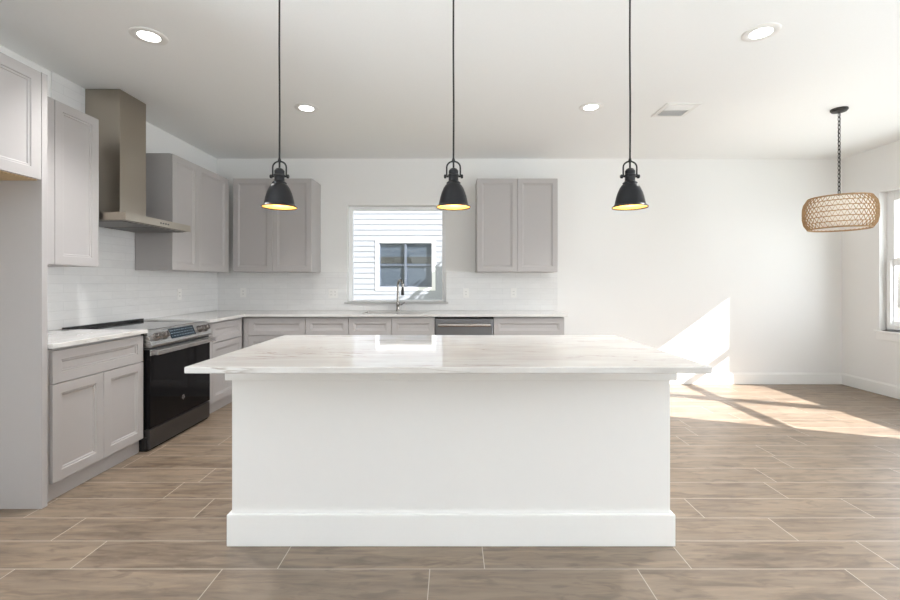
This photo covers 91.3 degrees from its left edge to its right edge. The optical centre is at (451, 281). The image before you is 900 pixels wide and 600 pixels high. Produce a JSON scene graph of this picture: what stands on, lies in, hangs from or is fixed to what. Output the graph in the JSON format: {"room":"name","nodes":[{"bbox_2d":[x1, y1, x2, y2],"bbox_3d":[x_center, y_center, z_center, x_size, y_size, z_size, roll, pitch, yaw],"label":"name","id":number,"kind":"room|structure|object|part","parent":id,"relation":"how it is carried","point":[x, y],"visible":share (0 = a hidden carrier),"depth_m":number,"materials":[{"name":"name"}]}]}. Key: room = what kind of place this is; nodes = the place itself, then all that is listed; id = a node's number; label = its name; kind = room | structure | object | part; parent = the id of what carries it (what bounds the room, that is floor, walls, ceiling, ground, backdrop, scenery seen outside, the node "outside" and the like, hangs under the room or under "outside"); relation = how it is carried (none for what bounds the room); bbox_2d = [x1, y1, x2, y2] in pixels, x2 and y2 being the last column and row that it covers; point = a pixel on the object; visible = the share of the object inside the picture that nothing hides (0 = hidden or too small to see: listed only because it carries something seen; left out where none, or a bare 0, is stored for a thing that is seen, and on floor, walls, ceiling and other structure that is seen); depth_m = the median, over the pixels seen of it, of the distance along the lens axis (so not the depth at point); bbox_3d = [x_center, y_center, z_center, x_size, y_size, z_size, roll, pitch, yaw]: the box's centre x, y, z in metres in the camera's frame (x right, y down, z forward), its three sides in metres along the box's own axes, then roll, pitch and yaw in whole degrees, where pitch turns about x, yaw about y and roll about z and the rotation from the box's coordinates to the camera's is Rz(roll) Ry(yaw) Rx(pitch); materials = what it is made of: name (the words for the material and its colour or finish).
{"room":"kitchen","nodes":[
{"label":"kitchen","id":0,"kind":"room"},
{"bbox_2d":[0,45,216,330],"bbox_3d":[-2.913,-0.129,0.357,0.150,2.722,10.214,0,0,0],"label":"wall","id":1,"kind":"structure","parent":0,"point":[158,140],"depth_m":4.34,"materials":[{"name":"paint"}]},
{"bbox_2d":[0,52,40,180],"bbox_3d":[-2.526,-0.844,1.917,0.601,0.588,0.935,0,0,0],"label":"upper cabinet","id":2,"kind":"object","parent":1,"relation":"attached to","point":[20,84],"visible":1,"depth_m":2.28,"materials":[{"name":"grey paint"}]},
{"bbox_2d":[47,96,98,266],"bbox_3d":[-2.660,-0.628,2.766,0.334,1.044,0.684,0,0,0],"label":"upper cabinet","id":3,"kind":"object","parent":1,"relation":"attached to","point":[72,134],"visible":0.63,"depth_m":2.90,"materials":[{"name":"grey paint"}]},
{"bbox_3d":[-2.503,-0.628,2.593,0.020,1.036,0.335,0,0,0],"label":"door","id":4,"kind":"part","parent":3,"relation":"part of","materials":[{"name":"grey paint"}]},
{"bbox_2d":[47,71,216,330],"bbox_3d":[-2.833,-0.574,3.872,0.010,1.832,2.884,0,0,0],"label":"tile backsplash","id":5,"kind":"structure","parent":1,"relation":"attached to","point":[113,290],"depth_m":3.68,"materials":[{"name":"white tile"}]},
{"bbox_2d":[177,289,181,299],"bbox_3d":[-2.824,0.127,4.560,0.008,0.114,0.070,0,0,0],"label":"wall outlet","id":6,"kind":"object","parent":5,"relation":"attached to","point":[179,291],"visible":1,"depth_m":4.55,"materials":[{"name":"white plastic"}]},
{"bbox_2d":[85,89,190,232],"bbox_3d":[-2.572,-0.962,3.519,0.510,1.051,0.778,0,0,0],"label":"range hood","id":7,"kind":"object","parent":1,"relation":"attached to","point":[121,116],"visible":0.83,"depth_m":3.40,"materials":[{"name":"silver metal"}]},
{"bbox_2d":[135,153,228,272],"bbox_3d":[-2.660,-0.628,4.440,0.334,1.044,1.030,0,0,0],"label":"upper cabinet","id":8,"kind":"object","parent":1,"relation":"attached to","point":[179,190],"visible":0.98,"depth_m":4.13,"materials":[{"name":"grey paint"}]},
{"bbox_3d":[-2.503,-0.628,4.122,0.020,1.036,0.392,0,0,0],"label":"door","id":9,"kind":"part","parent":8,"relation":"part of","materials":[{"name":"grey paint"}]},
{"bbox_3d":[-2.503,-0.628,4.600,0.020,1.036,0.557,0,0,0],"label":"door","id":10,"kind":"part","parent":8,"relation":"part of","materials":[{"name":"grey paint"}]},
{"bbox_2d":[381,244,430,285],"bbox_3d":[-1.320,-0.483,12.547,1.500,1.250,0.005,0,0,0],"label":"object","id":11,"kind":"structure","parent":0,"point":[411,263],"depth_m":12.54,"materials":[{"name":"glass"}]},
{"bbox_2d":[0,0,899,158],"bbox_3d":[0.936,-1.615,0.357,7.848,0.250,10.214,0,0,0],"label":"ceiling","id":12,"kind":"structure","parent":0,"point":[378,74],"depth_m":3.13,"materials":[{"name":"paint"}]},
{"bbox_2d":[129,26,168,44],"bbox_3d":[-1.835,-1.486,2.665,0.200,0.007,0.200,0,0,0],"label":"recessed light","id":13,"kind":"object","parent":12,"relation":"in","point":[146,35],"visible":1,"depth_m":2.65,"materials":[{"name":"white plastic"}]},
{"bbox_2d":[261,0,297,210],"bbox_3d":[-0.865,-0.931,2.205,0.174,1.118,0.174,0,0,0],"label":"pendant lamp","id":14,"kind":"object","parent":12,"relation":"hanging from","point":[278,196],"visible":1,"depth_m":2.19,"materials":[{"name":"black metal"}]},
{"bbox_3d":[-0.865,-0.434,2.205,0.174,0.123,0.174,0,0,0],"label":"lamp shade","id":15,"kind":"part","parent":14,"relation":"part of","materials":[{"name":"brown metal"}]},
{"bbox_3d":[-0.865,-1.041,2.205,0.011,0.858,0.009,0,0,0],"label":"cord","id":16,"kind":"part","parent":14,"relation":"part of","materials":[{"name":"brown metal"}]},
{"bbox_2d":[294,103,318,112],"bbox_3d":[-1.246,-1.486,3.768,0.200,0.007,0.200,0,0,0],"label":"recessed light","id":17,"kind":"object","parent":12,"relation":"in","point":[303,107],"visible":1,"depth_m":3.76,"materials":[{"name":"white plastic"}]},
{"bbox_2d":[436,0,470,210],"bbox_3d":[0.007,-0.931,2.205,0.174,1.118,0.174,0,0,0],"label":"pendant lamp","id":18,"kind":"object","parent":12,"relation":"hanging from","point":[453,197],"visible":1,"depth_m":2.18,"materials":[{"name":"black metal"}]},
{"bbox_3d":[0.007,-0.434,2.205,0.174,0.123,0.174,0,0,0],"label":"lamp shade","id":19,"kind":"part","parent":18,"relation":"part of","materials":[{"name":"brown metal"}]},
{"bbox_3d":[0.007,-1.041,2.205,0.011,0.858,0.009,0,0,0],"label":"cord","id":20,"kind":"part","parent":18,"relation":"part of","materials":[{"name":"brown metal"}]},
{"bbox_2d":[579,102,602,111],"bbox_3d":[1.183,-1.486,3.746,0.200,0.007,0.200,0,0,0],"label":"recessed light","id":21,"kind":"object","parent":12,"relation":"in","point":[593,106],"visible":1,"depth_m":3.74,"materials":[{"name":"white plastic"}]},
{"bbox_2d":[612,0,648,210],"bbox_3d":[0.892,-0.931,2.205,0.174,1.118,0.174,0,0,0],"label":"pendant lamp","id":22,"kind":"object","parent":12,"relation":"hanging from","point":[630,196],"visible":1,"depth_m":2.19,"materials":[{"name":"black metal"}]},
{"bbox_3d":[0.892,-1.041,2.205,0.011,0.858,0.009,0,0,0],"label":"cord","id":23,"kind":"part","parent":22,"relation":"part of","materials":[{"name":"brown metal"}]},
{"bbox_3d":[0.892,-0.434,2.205,0.174,0.123,0.174,0,0,0],"label":"lamp shade","id":24,"kind":"part","parent":22,"relation":"part of","materials":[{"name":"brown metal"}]},
{"bbox_2d":[651,103,701,116],"bbox_3d":[1.935,-1.484,3.810,0.290,0.012,0.300,0,0,0],"label":"ceiling vent","id":25,"kind":"object","parent":12,"relation":"in","point":[669,109],"visible":1,"depth_m":3.78,"materials":[{"name":"white plastic"}]},
{"bbox_2d":[741,23,781,41],"bbox_3d":[1.845,-1.486,2.628,0.200,0.007,0.200,0,0,0],"label":"recessed light","id":26,"kind":"object","parent":12,"relation":"in","point":[767,30],"visible":1,"depth_m":2.62,"materials":[{"name":"white plastic"}]},
{"bbox_2d":[802,106,879,231],"bbox_3d":[3.335,-0.971,3.790,0.508,1.038,0.508,0,0,15],"label":"rattan pendant","id":27,"kind":"object","parent":12,"relation":"hanging from","point":[838,213],"visible":1,"depth_m":3.64,"materials":[{"name":"wicker"}]},
{"bbox_3d":[3.335,-1.085,3.790,0.020,0.754,0.020,0,0,45],"label":"chain","id":28,"kind":"part","parent":27,"relation":"part of","materials":[{"name":"metal"}]},
{"bbox_2d":[815,226,864,229],"bbox_3d":[3.335,-0.473,3.790,0.370,0.006,0.370,0,0,0],"label":"diffuser","id":29,"kind":"object","parent":27,"relation":"attached to","point":[821,227],"depth_m":3.79,"materials":[{"name":"white plastic"}]},
{"bbox_3d":[3.335,-0.591,3.790,0.508,0.278,0.508,0,0,0],"label":"lamp shade","id":30,"kind":"part","parent":27,"relation":"part of","materials":[{"name":"wicker"}]},
{"bbox_2d":[0,384,899,599],"bbox_3d":[0.936,1.292,0.357,7.848,0.120,10.214,0,0,0],"label":"floor","id":31,"kind":"structure","parent":0,"point":[778,491],"depth_m":2.15,"materials":[{"name":"brown tile"}]},
{"bbox_2d":[0,72,46,508],"bbox_3d":[-2.531,0.047,2.404,0.613,2.370,0.034,0,0,0],"label":"end panel","id":32,"kind":"object","parent":31,"relation":"on","point":[23,204],"visible":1,"depth_m":2.39,"materials":[{"name":"grey paint"}]},
{"bbox_2d":[47,334,142,501],"bbox_3d":[-2.527,0.804,2.802,0.598,0.855,0.756,0,0,0],"label":"base cabinet","id":33,"kind":"object","parent":31,"relation":"on","point":[95,389],"visible":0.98,"depth_m":2.73,"materials":[{"name":"grey paint"}]},
{"bbox_3d":[-2.238,0.852,2.635,0.020,0.550,0.360,0,0,0],"label":"door","id":34,"kind":"part","parent":33,"relation":"part of","materials":[{"name":"grey paint"}]},
{"bbox_3d":[-2.238,0.479,2.816,0.020,0.184,0.721,0,0,0],"label":"drawer","id":35,"kind":"part","parent":33,"relation":"part of","materials":[{"name":"grey paint"}]},
{"bbox_2d":[47,329,147,348],"bbox_3d":[-2.513,0.355,2.802,0.629,0.027,0.760,0,0,0],"label":"countertop","id":36,"kind":"structure","parent":33,"relation":"on","point":[60,338],"depth_m":2.86,"materials":[{"name":"stone"}]},
{"bbox_3d":[-2.238,0.852,2.997,0.020,0.550,0.358,0,0,0],"label":"door","id":37,"kind":"part","parent":33,"relation":"part of","materials":[{"name":"grey paint"}]},
{"bbox_2d":[62,318,215,451],"bbox_3d":[-2.479,0.781,3.587,0.694,0.902,0.804,0,0,0],"label":"range","id":38,"kind":"object","parent":31,"relation":"on","point":[175,401],"visible":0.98,"depth_m":3.47,"materials":[{"name":"black metal"}]},
{"bbox_3d":[-2.809,0.351,3.587,0.033,0.043,0.804,0,0,0],"label":"trim","id":39,"kind":"part","parent":38,"relation":"part of","materials":[{"name":"black metal"}]},
{"bbox_2d":[83,321,202,329],"bbox_3d":[-2.514,0.362,3.587,0.558,0.021,0.794,0,0,0],"label":"cooktop","id":40,"kind":"object","parent":38,"relation":"in","point":[150,325],"depth_m":3.56,"materials":[{"name":"black glass"}]},
{"bbox_3d":[-2.178,0.404,3.264,0.061,0.065,0.062,0,0,0],"label":"knob","id":41,"kind":"part","parent":38,"relation":"part of","materials":[{"name":"metal"}]},
{"bbox_3d":[-2.178,0.404,3.354,0.061,0.065,0.062,0,0,0],"label":"knob","id":42,"kind":"part","parent":38,"relation":"part of","materials":[{"name":"metal"}]},
{"bbox_3d":[-2.213,1.145,3.587,0.042,0.142,0.790,0,0,0],"label":"storage drawer","id":43,"kind":"part","parent":38,"relation":"part of","materials":[{"name":"black metal"}]},
{"bbox_3d":[-2.212,0.780,3.587,0.044,0.573,0.790,0,0,0],"label":"oven door","id":44,"kind":"part","parent":38,"relation":"part of","materials":[{"name":"black glass"}]},
{"bbox_3d":[-2.211,0.415,3.587,0.077,0.123,0.796,0,0,0],"label":"control panel","id":45,"kind":"part","parent":38,"relation":"part of","materials":[{"name":"silver metal"}]},
{"bbox_3d":[-2.189,0.516,3.587,0.006,0.044,0.790,0,0,0],"label":"door trim","id":46,"kind":"part","parent":38,"relation":"part of","materials":[{"name":"silver metal"}]},
{"bbox_3d":[-2.160,0.513,3.587,0.056,0.038,0.788,0,0,0],"label":"door handle","id":47,"kind":"part","parent":38,"relation":"part of","materials":[{"name":"silver metal"}]},
{"bbox_3d":[-2.178,0.404,3.820,0.061,0.065,0.062,0,0,0],"label":"knob","id":48,"kind":"part","parent":38,"relation":"part of","materials":[{"name":"metal"}]},
{"bbox_3d":[-2.178,0.404,3.910,0.061,0.065,0.062,0,0,0],"label":"knob","id":49,"kind":"part","parent":38,"relation":"part of","materials":[{"name":"metal"}]},
{"bbox_2d":[208,317,241,412],"bbox_3d":[-2.527,0.804,4.352,0.598,0.855,0.716,0,0,0],"label":"base cabinet","id":50,"kind":"object","parent":31,"relation":"on","point":[228,333],"visible":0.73,"depth_m":4.29,"materials":[{"name":"grey paint"}]},
{"bbox_3d":[-2.238,0.479,4.378,0.020,0.184,0.575,0,0,0],"label":"drawer","id":51,"kind":"part","parent":50,"relation":"part of","materials":[{"name":"grey paint"}]},
{"bbox_3d":[-2.238,0.852,4.378,0.020,0.550,0.575,0,0,0],"label":"door","id":52,"kind":"part","parent":50,"relation":"part of","materials":[{"name":"grey paint"}]},
{"bbox_2d":[144,310,567,322],"bbox_3d":[-0.800,0.355,4.646,4.054,0.027,1.313,0,0,0],"label":"countertop","id":53,"kind":"structure","parent":50,"relation":"on","point":[218,315],"depth_m":4.67,"materials":[{"name":"stone"}]},
{"bbox_2d":[368,313,423,313],"bbox_3d":[-0.646,0.475,4.968,0.698,0.213,0.405,0,0,0],"label":"sink","id":54,"kind":"object","parent":53,"relation":"in","point":[368,313],"visible":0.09,"depth_m":5.16,"materials":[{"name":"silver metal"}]},
{"bbox_2d":[396,279,404,310],"bbox_3d":[-0.601,0.153,5.186,0.076,0.378,0.149,0,0,-44],"label":"faucet","id":55,"kind":"object","parent":53,"relation":"on","point":[398,303],"visible":1,"depth_m":5.20,"materials":[{"name":"silver metal"}]},
{"bbox_3d":[-0.608,0.103,5.174,0.029,0.278,0.133,0,0,-38],"label":"spout","id":56,"kind":"part","parent":55,"relation":"part of","materials":[{"name":"silver metal"}]},
{"bbox_2d":[243,317,305,347],"bbox_3d":[-1.907,0.804,5.001,0.678,0.855,0.602,0,0,0],"label":"base cabinet","id":57,"kind":"object","parent":31,"relation":"on","point":[256,330],"visible":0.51,"depth_m":4.70,"materials":[{"name":"grey paint"}]},
{"bbox_3d":[-1.873,0.852,4.710,0.608,0.550,0.020,0,0,0],"label":"door","id":58,"kind":"part","parent":57,"relation":"part of","materials":[{"name":"grey paint"}]},
{"bbox_3d":[-1.873,0.479,4.710,0.608,0.184,0.020,0,0,0],"label":"drawer","id":59,"kind":"part","parent":57,"relation":"part of","materials":[{"name":"grey paint"}]},
{"bbox_2d":[306,317,348,334],"bbox_3d":[-1.337,0.804,5.001,0.459,0.855,0.602,0,0,0],"label":"base cabinet","id":60,"kind":"object","parent":31,"relation":"on","point":[314,325],"visible":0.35,"depth_m":4.70,"materials":[{"name":"grey paint"}]},
{"bbox_2d":[349,317,434,334],"bbox_3d":[-0.646,0.804,5.001,0.918,0.855,0.602,0,0,0],"label":"base cabinet","id":61,"kind":"object","parent":31,"relation":"on","point":[357,325],"visible":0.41,"depth_m":4.70,"materials":[{"name":"grey paint"}]},
{"bbox_2d":[225,373,676,545],"bbox_3d":[-0.004,0.800,2.433,2.101,0.863,0.779,0,0,0],"label":"kitchen island","id":62,"kind":"object","parent":31,"relation":"on","point":[319,459],"visible":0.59,"depth_m":2.06,"materials":[{"name":"paint"}]},
{"bbox_2d":[184,335,711,372],"bbox_3d":[-0.015,0.355,2.304,2.128,0.027,1.067,0,0,0],"label":"island countertop","id":63,"kind":"structure","parent":62,"relation":"on","point":[286,353],"depth_m":2.02,"materials":[{"name":"stone"}]},
{"bbox_3d":[-0.004,0.413,2.433,2.101,0.088,0.779,0,0,0],"label":"moulding","id":64,"kind":"part","parent":62,"relation":"part of","materials":[{"name":"paint"}]},
{"bbox_3d":[-0.004,1.159,2.433,2.091,0.147,0.769,0,0,0],"label":"skirting","id":65,"kind":"part","parent":62,"relation":"part of","materials":[{"name":"paint"}]},
{"bbox_2d":[435,317,492,334],"bbox_3d":[0.130,0.805,4.950,0.627,0.853,0.628,0,0,0],"label":"dishwasher","id":66,"kind":"object","parent":31,"relation":"on","point":[443,325],"visible":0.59,"depth_m":4.69,"materials":[{"name":"silver metal"}]},
{"bbox_2d":[435,317,492,318],"bbox_3d":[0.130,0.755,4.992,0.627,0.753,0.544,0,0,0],"label":"control panel","id":67,"kind":"object","parent":66,"relation":"in","point":[435,317],"depth_m":4.72,"materials":[{"name":"black metal"}]},
{"bbox_3d":[0.130,0.457,4.665,0.555,0.038,0.058,0,0,0],"label":"handle","id":68,"kind":"part","parent":66,"relation":"part of","materials":[{"name":"silver metal"}]},
{"bbox_2d":[493,317,563,334],"bbox_3d":[0.824,0.804,5.001,0.756,0.855,0.602,0,0,0],"label":"base cabinet","id":69,"kind":"object","parent":31,"relation":"on","point":[501,325],"visible":0.23,"depth_m":4.70,"materials":[{"name":"grey paint"}]},
{"bbox_2d":[217,159,841,372],"bbox_3d":[0.936,-0.129,5.389,7.548,2.722,0.150,0,0,0],"label":"wall","id":70,"kind":"structure","parent":0,"point":[721,270],"depth_m":5.31,"materials":[{"name":"paint"}]},
{"bbox_2d":[233,179,320,272],"bbox_3d":[-2.030,-0.643,5.141,0.889,1.060,0.345,0,0,0],"label":"upper cabinet","id":71,"kind":"object","parent":70,"relation":"attached to","point":[264,240],"visible":0.92,"depth_m":4.98,"materials":[{"name":"grey paint"}]},
{"bbox_3d":[-2.252,-0.643,4.979,0.442,1.052,0.020,0,0,0],"label":"door","id":72,"kind":"part","parent":71,"relation":"part of","materials":[{"name":"grey paint"}]},
{"bbox_3d":[-1.808,-0.643,4.979,0.441,1.052,0.020,0,0,0],"label":"door","id":73,"kind":"part","parent":71,"relation":"part of","materials":[{"name":"grey paint"}]},
{"bbox_2d":[217,272,557,309],"bbox_3d":[-0.778,0.111,5.309,4.100,0.462,0.010,0,0,0],"label":"tile backsplash","id":74,"kind":"structure","parent":70,"relation":"attached to","point":[264,291],"depth_m":5.30,"materials":[{"name":"white tile"}]},
{"bbox_2d":[240,288,245,296],"bbox_3d":[-2.515,0.127,5.300,0.070,0.114,0.008,0,0,0],"label":"wall outlet","id":75,"kind":"object","parent":74,"relation":"attached to","point":[242,290],"visible":1,"depth_m":5.30,"materials":[{"name":"white plastic"}]},
{"bbox_2d":[329,289,337,297],"bbox_3d":[-1.429,0.137,5.300,0.116,0.114,0.008,0,0,0],"label":"wall outlet","id":76,"kind":"object","parent":74,"relation":"attached to","point":[333,293],"visible":1,"depth_m":5.30,"materials":[{"name":"white plastic"}]},
{"bbox_2d":[463,288,468,297],"bbox_3d":[0.169,0.132,5.300,0.070,0.114,0.008,0,0,0],"label":"wall outlet","id":77,"kind":"object","parent":74,"relation":"attached to","point":[465,290],"visible":1,"depth_m":5.30,"materials":[{"name":"white plastic"}]},
{"bbox_2d":[511,288,515,297],"bbox_3d":[0.742,0.132,5.300,0.070,0.114,0.008,0,0,0],"label":"wall outlet","id":78,"kind":"object","parent":74,"relation":"attached to","point":[513,290],"visible":1,"depth_m":5.30,"materials":[{"name":"white plastic"}]},
{"bbox_2d":[344,207,447,303],"bbox_3d":[-0.669,-0.331,5.362,1.249,1.189,0.155,0,0,0],"label":"window","id":79,"kind":"structure","parent":70,"relation":"in","point":[351,209],"depth_m":5.39,"materials":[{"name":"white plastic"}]},
{"bbox_3d":[-0.669,0.251,5.337,1.249,0.026,0.105,0,0,0],"label":"sill","id":80,"kind":"part","parent":79,"relation":"part of","materials":[{"name":"stone"}]},
{"bbox_2d":[475,179,557,272],"bbox_3d":[0.739,-0.643,5.141,0.913,1.060,0.345,0,0,0],"label":"upper cabinet","id":81,"kind":"object","parent":70,"relation":"attached to","point":[516,220],"visible":1,"depth_m":4.98,"materials":[{"name":"grey paint"}]},
{"bbox_3d":[0.510,-0.643,4.979,0.454,1.052,0.020,0,0,0],"label":"door","id":82,"kind":"part","parent":81,"relation":"part of","materials":[{"name":"grey paint"}]},
{"bbox_3d":[0.967,-0.643,4.979,0.453,1.052,0.020,0,0,0],"label":"door","id":83,"kind":"part","parent":81,"relation":"part of","materials":[{"name":"grey paint"}]},
{"bbox_2d":[670,373,841,383],"bbox_3d":[2.962,1.165,5.306,3.495,0.135,0.016,0,0,0],"label":"baseboard","id":84,"kind":"structure","parent":70,"relation":"attached to","point":[682,378],"depth_m":5.30,"materials":[{"name":"paint"}]},
{"bbox_2d":[842,140,899,385],"bbox_3d":[4.785,-0.129,0.357,0.150,2.722,10.214,0,0,0],"label":"wall","id":85,"kind":"structure","parent":0,"point":[876,171],"depth_m":4.98,"materials":[{"name":"paint"}]},
{"bbox_2d":[842,373,899,398],"bbox_3d":[4.702,1.165,0.349,0.016,0.135,9.898,0,0,0],"label":"baseboard","id":86,"kind":"structure","parent":85,"relation":"attached to","point":[886,389],"depth_m":4.92,"materials":[{"name":"paint"}]},
{"bbox_2d":[873,330,899,341],"bbox_3d":[4.737,0.582,3.865,0.115,0.100,2.050,0,0,0],"label":"window sill","id":87,"kind":"structure","parent":85,"relation":"attached to","point":[888,335],"depth_m":4.73,"materials":[{"name":"paint"}]},
{"bbox_2d":[887,190,899,331],"bbox_3d":[4.795,-0.228,4.367,0.060,1.520,0.965,0,0,0],"label":"window","id":88,"kind":"structure","parent":85,"relation":"in","point":[893,261],"depth_m":4.78,"materials":[{"name":"white plastic"}]},
{"bbox_3d":[4.780,0.138,4.367,0.030,0.749,0.915,0,0,0],"label":"sash","id":89,"kind":"part","parent":88,"relation":"part of","materials":[{"name":"white plastic"}]},
{"label":"outside","id":90,"kind":"structure","parent":0,"visible":0},
{"bbox_2d":[897,308,899,320],"bbox_3d":[0.000,1.792,7.500,60.000,0.120,65.000,0,0,0],"label":"ground","id":91,"kind":"structure","parent":90,"point":[898,309],"depth_m":23.45,"materials":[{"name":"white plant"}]},
{"bbox_2d":[353,211,441,299],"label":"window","id":92,"kind":"structure","parent":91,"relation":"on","point":[389,247],"depth_m":12.49,"materials":[{"name":"white"}]},
{"bbox_3d":[-1.320,-0.483,12.516,1.700,1.450,0.068,0,0,0],"label":"window casing","id":93,"kind":"part","parent":92,"relation":"part of","materials":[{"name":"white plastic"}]}
]}

